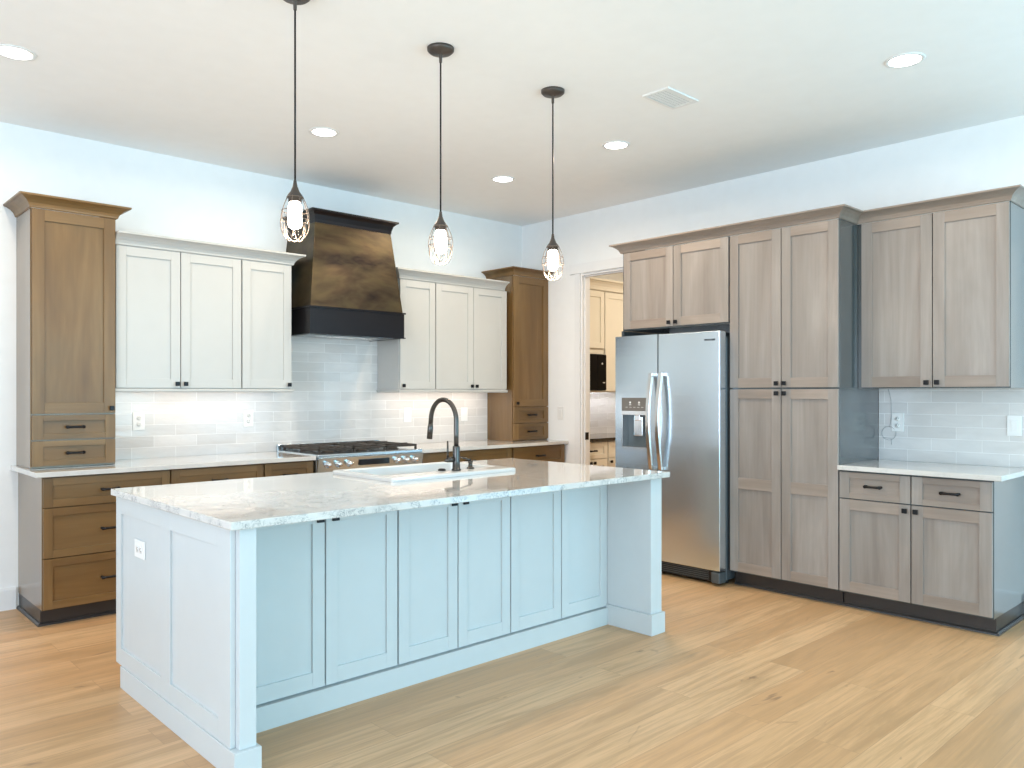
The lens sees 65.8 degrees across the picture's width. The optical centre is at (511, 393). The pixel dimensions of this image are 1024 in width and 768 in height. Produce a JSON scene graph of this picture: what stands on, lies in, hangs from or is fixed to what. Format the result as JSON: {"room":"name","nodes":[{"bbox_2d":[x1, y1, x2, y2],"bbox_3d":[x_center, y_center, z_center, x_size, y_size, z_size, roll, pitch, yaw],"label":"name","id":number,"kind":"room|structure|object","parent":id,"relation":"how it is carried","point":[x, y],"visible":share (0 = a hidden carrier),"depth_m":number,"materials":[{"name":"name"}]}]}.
{"room":"kitchen","nodes":[
{"label":"kitchen","id":0,"kind":"room"},
{"bbox_2d":[0,122,622,606],"bbox_3d":[-2.126,-0.169,6.106,12.440,3.085,0.120,0,0,-43],"label":"wall","id":1,"kind":"structure","parent":0,"point":[168,196],"depth_m":5.68,"materials":[{"name":"paint"}]},
{"bbox_2d":[0,587,15,610],"bbox_3d":[-4.843,1.304,3.461,4.618,0.140,0.015,0,0,-43],"label":"baseboard","id":2,"kind":"structure","parent":1,"relation":"attached to","point":[7,595],"depth_m":5.01,"materials":[{"name":"white paint"}]},
{"bbox_2d":[16,605,115,626],"bbox_3d":[-2.328,1.365,5.449,1.765,0.018,0.557,0,0,-43],"label":"trim","id":3,"kind":"structure","parent":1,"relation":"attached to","point":[34,621],"depth_m":4.80,"materials":[{"name":"brown wood"}]},
{"bbox_2d":[115,244,240,388],"bbox_3d":[-2.372,-0.501,5.538,0.858,0.941,0.370,0,0,-43],"label":"upper cabinet","id":4,"kind":"object","parent":1,"relation":"attached to","point":[178,314],"visible":0.96,"depth_m":5.39,"materials":[{"name":"white paint"}]},
{"bbox_2d":[115,389,293,391],"bbox_3d":[-2.225,-0.018,5.678,1.262,0.024,0.345,0,0,-43],"label":"rail","id":5,"kind":"object","parent":4,"relation":"attached to","point":[116,390],"visible":0.95,"depth_m":5.52,"materials":[{"name":"white paint"}]},
{"bbox_2d":[115,230,305,265],"bbox_3d":[-2.183,-1.005,5.681,1.327,0.079,0.421,0,0,-43],"label":"crown molding","id":6,"kind":"structure","parent":4,"relation":"on","point":[126,238],"depth_m":5.49,"materials":[{"name":"white paint"}]},
{"bbox_2d":[241,259,291,388],"bbox_3d":[-1.915,-0.501,5.966,0.392,0.941,0.370,0,0,-43],"label":"upper cabinet","id":7,"kind":"object","parent":1,"relation":"attached to","point":[265,287],"visible":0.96,"depth_m":5.85,"materials":[{"name":"white paint"}]},
{"bbox_2d":[115,337,486,459],"bbox_3d":[-1.526,-0.184,6.580,3.519,1.286,0.010,0,0,-43],"label":"tile backsplash","id":8,"kind":"structure","parent":1,"relation":"attached to","point":[335,397],"depth_m":6.43,"materials":[{"name":"white tile"}]},
{"bbox_2d":[133,412,144,429],"bbox_3d":[-2.614,0.196,5.545,0.080,0.128,0.009,0,0,-43],"label":"wall outlet","id":9,"kind":"object","parent":8,"relation":"attached to","point":[138,417],"visible":1,"depth_m":5.54,"materials":[{"name":"white plastic"}]},
{"bbox_2d":[243,410,252,426],"bbox_3d":[-2.030,0.194,6.094,0.080,0.128,0.009,0,0,-43],"label":"wall outlet","id":10,"kind":"object","parent":8,"relation":"attached to","point":[247,414],"visible":1,"depth_m":6.09,"materials":[{"name":"white plastic"}]},
{"bbox_2d":[404,408,410,421],"bbox_3d":[-0.937,0.196,7.119,0.080,0.128,0.012,0,0,-43],"label":"light switch","id":11,"kind":"object","parent":8,"relation":"attached to","point":[407,411],"visible":1,"depth_m":7.11,"materials":[{"name":"white plastic"}]},
{"bbox_2d":[461,407,467,420],"bbox_3d":[-0.454,0.202,7.573,0.080,0.128,0.012,0,0,-43],"label":"light switch","id":12,"kind":"object","parent":8,"relation":"attached to","point":[464,411],"visible":1,"depth_m":7.57,"materials":[{"name":"white plastic"}]},
{"bbox_2d":[283,207,405,341],"bbox_3d":[-1.362,-0.922,6.377,0.876,0.953,0.510,0,0,-43],"label":"range hood","id":13,"kind":"object","parent":1,"relation":"attached to","point":[345,286],"visible":0.9,"depth_m":6.17,"materials":[{"name":"brown metal"}]},
{"bbox_2d":[377,279,434,389],"bbox_3d":[-0.913,-0.501,6.908,0.380,0.941,0.370,0,0,-43],"label":"upper cabinet","id":14,"kind":"object","parent":1,"relation":"attached to","point":[408,363],"visible":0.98,"depth_m":6.80,"materials":[{"name":"white paint"}]},
{"bbox_2d":[434,283,506,389],"bbox_3d":[-0.464,-0.501,7.330,0.850,0.941,0.370,0,0,-43],"label":"upper cabinet","id":15,"kind":"object","parent":1,"relation":"attached to","point":[471,322],"visible":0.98,"depth_m":7.20,"materials":[{"name":"white paint"}]},
{"bbox_2d":[377,390,507,392],"bbox_3d":[-0.609,-0.018,7.196,1.242,0.024,0.345,0,0,-43],"label":"rail","id":16,"kind":"object","parent":15,"relation":"attached to","point":[378,391],"visible":1,"depth_m":6.99,"materials":[{"name":"white paint"}]},
{"bbox_2d":[396,267,509,290],"bbox_3d":[-0.628,-1.005,7.141,1.269,0.079,0.421,0,0,-43],"label":"crown molding","id":17,"kind":"structure","parent":15,"relation":"on","point":[402,273],"depth_m":6.98,"materials":[{"name":"white paint"}]},
{"bbox_2d":[590,289,603,391],"bbox_3d":[0.605,-0.556,8.323,0.757,1.090,0.386,0,0,-43],"label":"upper cabinet","id":18,"kind":"object","parent":1,"relation":"attached to","point":[596,296],"visible":0.16,"depth_m":8.39,"materials":[{"name":"beige paint"}]},
{"bbox_2d":[590,354,605,389],"bbox_3d":[0.646,-0.220,8.328,0.684,0.381,0.347,0,0,-43],"label":"microwave","id":19,"kind":"object","parent":18,"relation":"in","point":[597,361],"visible":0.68,"depth_m":8.34,"materials":[{"name":"black plastic"}]},
{"bbox_2d":[590,392,614,433],"bbox_3d":[0.838,0.222,8.801,1.788,0.466,0.010,0,0,-43],"label":"tile backsplash","id":20,"kind":"structure","parent":1,"relation":"attached to","point":[602,404],"depth_m":8.97,"materials":[{"name":"white tile"}]},
{"bbox_2d":[603,291,622,391],"bbox_3d":[1.174,-0.556,8.858,0.800,1.090,0.386,0,0,-43],"label":"upper cabinet","id":21,"kind":"object","parent":1,"relation":"attached to","point":[613,301],"visible":0.18,"depth_m":8.55,"materials":[{"name":"beige paint"}]},
{"bbox_2d":[590,277,622,292],"bbox_3d":[1.038,-1.147,8.449,1.560,0.110,0.076,0,0,-43],"label":"crown molding","id":22,"kind":"structure","parent":21,"relation":"attached to","point":[595,283],"depth_m":8.42,"materials":[{"name":"beige paint"}]},
{"bbox_2d":[0,0,1023,225],"bbox_3d":[1.236,-1.762,2.528,12.440,0.100,9.940,0,0,-43],"label":"ceiling","id":23,"kind":"structure","parent":0,"point":[777,84],"depth_m":4.39,"materials":[{"name":"white paint"}]},
{"bbox_2d":[0,44,36,60],"bbox_3d":[-2.497,-1.708,3.974,0.194,0.006,0.194,0,0,-43],"label":"recessed light","id":24,"kind":"object","parent":23,"relation":"in","point":[13,52],"visible":1,"depth_m":3.98,"materials":[{"name":"white plastic"}]},
{"bbox_2d":[280,0,309,241],"bbox_3d":[-0.928,-1.181,3.386,0.134,1.059,0.134,0,0,-43],"label":"pendant light","id":25,"kind":"object","parent":23,"relation":"hanging from","point":[295,198],"visible":1,"depth_m":3.38,"materials":[{"name":"brown metal"}]},
{"bbox_2d":[287,180,302,228],"bbox_3d":[-0.928,-0.807,3.386,0.068,0.210,0.068,0,0,-43],"label":"bulb","id":26,"kind":"object","parent":25,"relation":"attached to","point":[295,198],"depth_m":3.36,"materials":[{"name":"beige glass"}]},
{"bbox_2d":[309,127,338,136],"bbox_3d":[-1.231,-1.708,5.185,0.194,0.006,0.194,0,0,-43],"label":"recessed light","id":27,"kind":"object","parent":23,"relation":"in","point":[317,131],"visible":1,"depth_m":5.18,"materials":[{"name":"white plastic"}]},
{"bbox_2d":[427,42,453,264],"bbox_3d":[-0.353,-1.176,3.926,0.134,1.069,0.134,0,0,-43],"label":"pendant light","id":28,"kind":"object","parent":23,"relation":"hanging from","point":[441,50],"visible":1,"depth_m":3.91,"materials":[{"name":"brown metal"}]},
{"bbox_2d":[434,211,446,253],"bbox_3d":[-0.353,-0.797,3.926,0.068,0.210,0.068,0,0,-43],"label":"bulb","id":29,"kind":"object","parent":28,"relation":"attached to","point":[440,237],"depth_m":3.90,"materials":[{"name":"beige glass"}]},
{"bbox_2d":[491,176,514,182],"bbox_3d":[-0.070,-1.708,6.324,0.194,0.006,0.194,0,0,-43],"label":"recessed light","id":30,"kind":"object","parent":23,"relation":"in","point":[501,179],"visible":1,"depth_m":6.33,"materials":[{"name":"white plastic"}]},
{"bbox_2d":[541,86,564,279],"bbox_3d":[0.232,-1.176,4.475,0.134,1.069,0.134,0,0,-43],"label":"pendant light","id":31,"kind":"object","parent":23,"relation":"hanging from","point":[552,92],"visible":1,"depth_m":4.46,"materials":[{"name":"brown metal"}]},
{"bbox_2d":[547,234,558,270],"bbox_3d":[0.232,-0.797,4.475,0.068,0.210,0.068,0,0,-43],"label":"bulb","id":32,"kind":"object","parent":31,"relation":"attached to","point":[552,248],"depth_m":4.45,"materials":[{"name":"beige glass"}]},
{"bbox_2d":[602,141,629,149],"bbox_3d":[0.719,-1.708,5.457,0.194,0.006,0.194,0,0,-43],"label":"recessed light","id":33,"kind":"object","parent":23,"relation":"in","point":[611,145],"visible":1,"depth_m":5.46,"materials":[{"name":"white plastic"}]},
{"bbox_2d":[642,87,698,109],"bbox_3d":[0.919,-1.706,4.583,0.304,0.010,0.184,0,0,-43],"label":"ceiling vent","id":34,"kind":"object","parent":23,"relation":"in","point":[668,97],"visible":1,"depth_m":4.57,"materials":[{"name":"white plastic"}]},
{"bbox_2d":[884,52,925,68],"bbox_3d":[2.019,-1.708,4.065,0.194,0.006,0.194,0,0,-43],"label":"recessed light","id":35,"kind":"object","parent":23,"relation":"in","point":[909,59],"visible":1,"depth_m":4.06,"materials":[{"name":"white plastic"}]},
{"bbox_2d":[0,571,1023,767],"bbox_3d":[1.236,1.423,2.528,12.440,0.100,9.940,0,0,-43],"label":"floor","id":36,"kind":"structure","parent":0,"point":[737,676],"depth_m":3.50,"materials":[{"name":"brown wood"}]},
{"bbox_2d":[18,470,169,622],"bbox_3d":[-2.666,0.932,5.066,0.727,0.883,0.655,0,0,-43],"label":"base cabinet","id":37,"kind":"object","parent":36,"relation":"on","point":[67,524],"visible":0.59,"depth_m":4.77,"materials":[{"name":"brown wood"}]},
{"bbox_2d":[11,451,315,477],"bbox_3d":[-2.306,0.474,5.404,1.798,0.030,0.653,0,0,-43],"label":"countertop","id":38,"kind":"structure","parent":37,"relation":"on","point":[198,461],"depth_m":5.24,"materials":[{"name":"stone"}]},
{"bbox_2d":[3,191,131,468],"bbox_3d":[-2.831,-0.368,5.047,0.624,1.652,0.457,0,0,-43],"label":"tall cabinet","id":39,"kind":"object","parent":38,"relation":"on","point":[65,262],"visible":1,"depth_m":4.92,"materials":[{"name":"brown wood"}]},
{"bbox_2d":[170,464,263,483],"bbox_3d":[-2.167,0.932,5.535,0.638,0.883,0.655,0,0,-43],"label":"base cabinet","id":40,"kind":"object","parent":36,"relation":"on","point":[188,475],"visible":0.22,"depth_m":5.31,"materials":[{"name":"brown wood"}]},
{"bbox_2d":[264,460,312,476],"bbox_3d":[-1.793,0.932,5.886,0.385,0.883,0.655,0,0,-43],"label":"base cabinet","id":41,"kind":"object","parent":36,"relation":"on","point":[297,467],"visible":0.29,"depth_m":5.67,"materials":[{"name":"brown wood"}]},
{"bbox_2d":[276,440,422,472],"bbox_3d":[-1.272,0.889,6.314,0.946,0.968,0.724,0,0,-43],"label":"gas range","id":42,"kind":"object","parent":36,"relation":"on","point":[330,456],"visible":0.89,"depth_m":6.12,"materials":[{"name":"silver metal"}]},
{"bbox_2d":[278,447,421,458],"bbox_3d":[-1.283,0.465,6.326,0.946,0.026,0.630,0,0,-43],"label":"cooktop","id":43,"kind":"object","parent":42,"relation":"in","point":[374,452],"depth_m":6.12,"materials":[{"name":"silver metal"}]},
{"bbox_2d":[116,478,664,767],"bbox_3d":[-0.494,0.928,4.144,2.564,0.892,1.322,0,0,-43],"label":"kitchen island","id":44,"kind":"object","parent":36,"relation":"on","point":[225,637],"visible":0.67,"depth_m":3.59,"materials":[{"name":"white paint"}]},
{"bbox_2d":[135,538,144,559],"bbox_3d":[-1.659,0.696,3.526,0.009,0.080,0.128,0,0,-43],"label":"wall outlet","id":45,"kind":"object","parent":44,"relation":"attached to","point":[139,545],"visible":1,"depth_m":3.52,"materials":[{"name":"white plastic"}]},
{"bbox_2d":[111,458,669,530],"bbox_3d":[-0.493,0.467,4.136,2.592,0.030,1.334,0,0,-43],"label":"island countertop","id":46,"kind":"structure","parent":44,"relation":"on","point":[246,503],"depth_m":3.63,"materials":[{"name":"white stone"}]},
{"bbox_2d":[333,462,515,481],"bbox_3d":[-0.490,0.544,4.508,0.865,0.228,0.600,0,0,-43],"label":"sink","id":47,"kind":"object","parent":46,"relation":"in","point":[422,471],"visible":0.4,"depth_m":4.50,"materials":[{"name":"ceramic"}]},
{"bbox_2d":[460,456,473,468],"bbox_3d":[-0.254,0.394,4.511,0.079,0.070,0.044,0,0,6],"label":"soap dispenser","id":48,"kind":"object","parent":47,"relation":"on","point":[470,466],"visible":1,"depth_m":4.50,"materials":[{"name":"metal"}]},
{"bbox_2d":[427,397,460,470],"bbox_3d":[-0.407,0.226,4.465,0.104,0.405,0.287,0,0,-43],"label":"faucet","id":49,"kind":"object","parent":46,"relation":"on","point":[455,459],"visible":1,"depth_m":4.39,"materials":[{"name":"metal"}]},
{"bbox_2d":[422,448,511,462],"bbox_3d":[-0.573,0.932,7.032,1.043,0.883,0.655,0,0,-43],"label":"base cabinet","id":50,"kind":"object","parent":36,"relation":"on","point":[498,453],"visible":0.13,"depth_m":6.87,"materials":[{"name":"brown wood"}]},
{"bbox_2d":[405,439,568,452],"bbox_3d":[-0.315,0.474,7.275,1.755,0.030,0.653,0,0,-43],"label":"countertop","id":51,"kind":"structure","parent":50,"relation":"on","point":[477,444],"depth_m":7.10,"materials":[{"name":"stone"}]},
{"bbox_2d":[481,266,553,440],"bbox_3d":[0.057,-0.365,7.760,0.546,1.648,0.457,0,0,-43],"label":"tall cabinet","id":52,"kind":"object","parent":51,"relation":"on","point":[520,413],"visible":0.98,"depth_m":7.65,"materials":[{"name":"brown wood"}]},
{"bbox_2d":[512,444,564,462],"bbox_3d":[0.066,0.932,7.633,0.708,0.883,0.655,0,0,-43],"label":"base cabinet","id":53,"kind":"object","parent":36,"relation":"on","point":[553,453],"visible":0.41,"depth_m":7.44,"materials":[{"name":"brown wood"}]},
{"bbox_2d":[590,441,606,465],"bbox_3d":[0.603,0.931,8.136,0.498,0.885,0.655,0,0,-43],"label":"base cabinet","id":54,"kind":"object","parent":36,"relation":"on","point":[598,450],"visible":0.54,"depth_m":8.00,"materials":[{"name":"beige paint"}]},
{"bbox_2d":[590,433,614,441],"bbox_3d":[1.060,0.471,8.566,1.788,0.032,0.633,0,0,-43],"label":"countertop","id":55,"kind":"structure","parent":54,"relation":"on","point":[599,437],"depth_m":8.12,"materials":[{"name":"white stone"}]},
{"bbox_2d":[606,441,614,466],"bbox_3d":[1.004,0.931,8.514,0.600,0.885,0.655,0,0,-43],"label":"base cabinet","id":56,"kind":"object","parent":36,"relation":"on","point":[610,444],"visible":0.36,"depth_m":8.12,"materials":[{"name":"beige paint"}]},
{"bbox_2d":[615,330,734,583],"bbox_3d":[1.368,0.465,6.139,0.772,1.818,0.944,0,0,-43],"label":"refrigerator","id":57,"kind":"object","parent":36,"relation":"on","point":[672,391],"visible":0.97,"depth_m":5.80,"materials":[{"name":"silver metal"}]},
{"bbox_2d":[724,204,878,601],"bbox_3d":[2.051,0.092,5.526,0.702,2.563,0.865,0,0,-43],"label":"pantry cabinet","id":58,"kind":"object","parent":36,"relation":"on","point":[799,412],"visible":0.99,"depth_m":5.31,"materials":[{"name":"grey wood"}]},
{"bbox_2d":[840,470,1023,631],"bbox_3d":[2.612,0.932,4.956,0.665,0.883,0.877,0,0,-43],"label":"base cabinet","id":59,"kind":"object","parent":36,"relation":"on","point":[949,550],"visible":0.98,"depth_m":4.71,"materials":[{"name":"grey wood"}]},
{"bbox_2d":[837,459,1023,481],"bbox_3d":[2.633,0.474,4.939,0.658,0.030,0.926,0,0,-43],"label":"countertop","id":60,"kind":"structure","parent":59,"relation":"on","point":[947,470],"depth_m":4.82,"materials":[{"name":"stone"}]},
{"bbox_2d":[522,115,1023,464],"bbox_3d":[3.462,-0.169,4.619,0.110,3.085,9.700,0,0,-43],"label":"wall","id":61,"kind":"structure","parent":0,"point":[987,156],"depth_m":6.13,"materials":[{"name":"paint"}]},
{"bbox_2d":[557,406,563,419],"bbox_3d":[0.472,0.194,7.713,0.011,0.128,0.080,0,0,-43],"label":"light switch","id":62,"kind":"object","parent":61,"relation":"attached to","point":[560,409],"visible":1,"depth_m":7.71,"materials":[{"name":"white plastic"}]},
{"bbox_2d":[569,257,622,464],"bbox_3d":[1.011,0.072,7.212,0.135,2.603,1.195,0,0,-43],"label":"door frame","id":63,"kind":"structure","parent":61,"relation":"in","point":[582,281],"depth_m":7.53,"materials":[{"name":"white paint"}]},
{"bbox_2d":[609,225,729,336],"bbox_3d":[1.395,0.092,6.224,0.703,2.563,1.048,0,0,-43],"label":"upper cabinet","id":64,"kind":"object","parent":61,"relation":"attached to","point":[682,288],"visible":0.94,"depth_m":5.99,"materials":[{"name":"grey wood"}]},
{"bbox_2d":[734,581,1023,635],"bbox_3d":[2.382,1.365,5.272,0.567,0.018,1.679,0,0,-43],"label":"trim","id":65,"kind":"structure","parent":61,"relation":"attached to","point":[1012,624],"depth_m":4.88,"materials":[{"name":"brown wood"}]},
{"bbox_2d":[857,184,1023,388],"bbox_3d":[2.726,-0.610,5.005,0.433,1.159,0.962,0,0,-43],"label":"upper cabinet","id":66,"kind":"object","parent":61,"relation":"attached to","point":[941,294],"visible":1,"depth_m":4.87,"materials":[{"name":"grey wood"}]},
{"bbox_2d":[879,388,1023,467],"bbox_3d":[2.856,0.214,5.176,0.010,0.489,0.888,0,0,-43],"label":"tile backsplash","id":67,"kind":"structure","parent":61,"relation":"attached to","point":[968,426],"depth_m":5.15,"materials":[{"name":"white tile"}]},
{"bbox_2d":[881,389,895,444],"bbox_3d":[2.593,0.162,5.442,0.006,0.382,0.098,0,0,-43],"label":"coiled cable","id":68,"kind":"object","parent":67,"relation":"attached to","point":[888,389],"visible":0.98,"depth_m":5.43,"materials":[{"name":"grey plastic"}]},
{"bbox_2d":[892,413,903,431],"bbox_3d":[2.633,0.199,5.400,0.009,0.128,0.080,0,0,-43],"label":"wall outlet","id":69,"kind":"object","parent":67,"relation":"attached to","point":[897,418],"visible":1,"depth_m":5.39,"materials":[{"name":"white plastic"}]},
{"bbox_2d":[1007,415,1021,435],"bbox_3d":[3.108,0.202,4.893,0.012,0.128,0.080,0,0,-43],"label":"light switch","id":70,"kind":"object","parent":67,"relation":"attached to","point":[1014,422],"visible":1,"depth_m":4.89,"materials":[{"name":"white plastic"}]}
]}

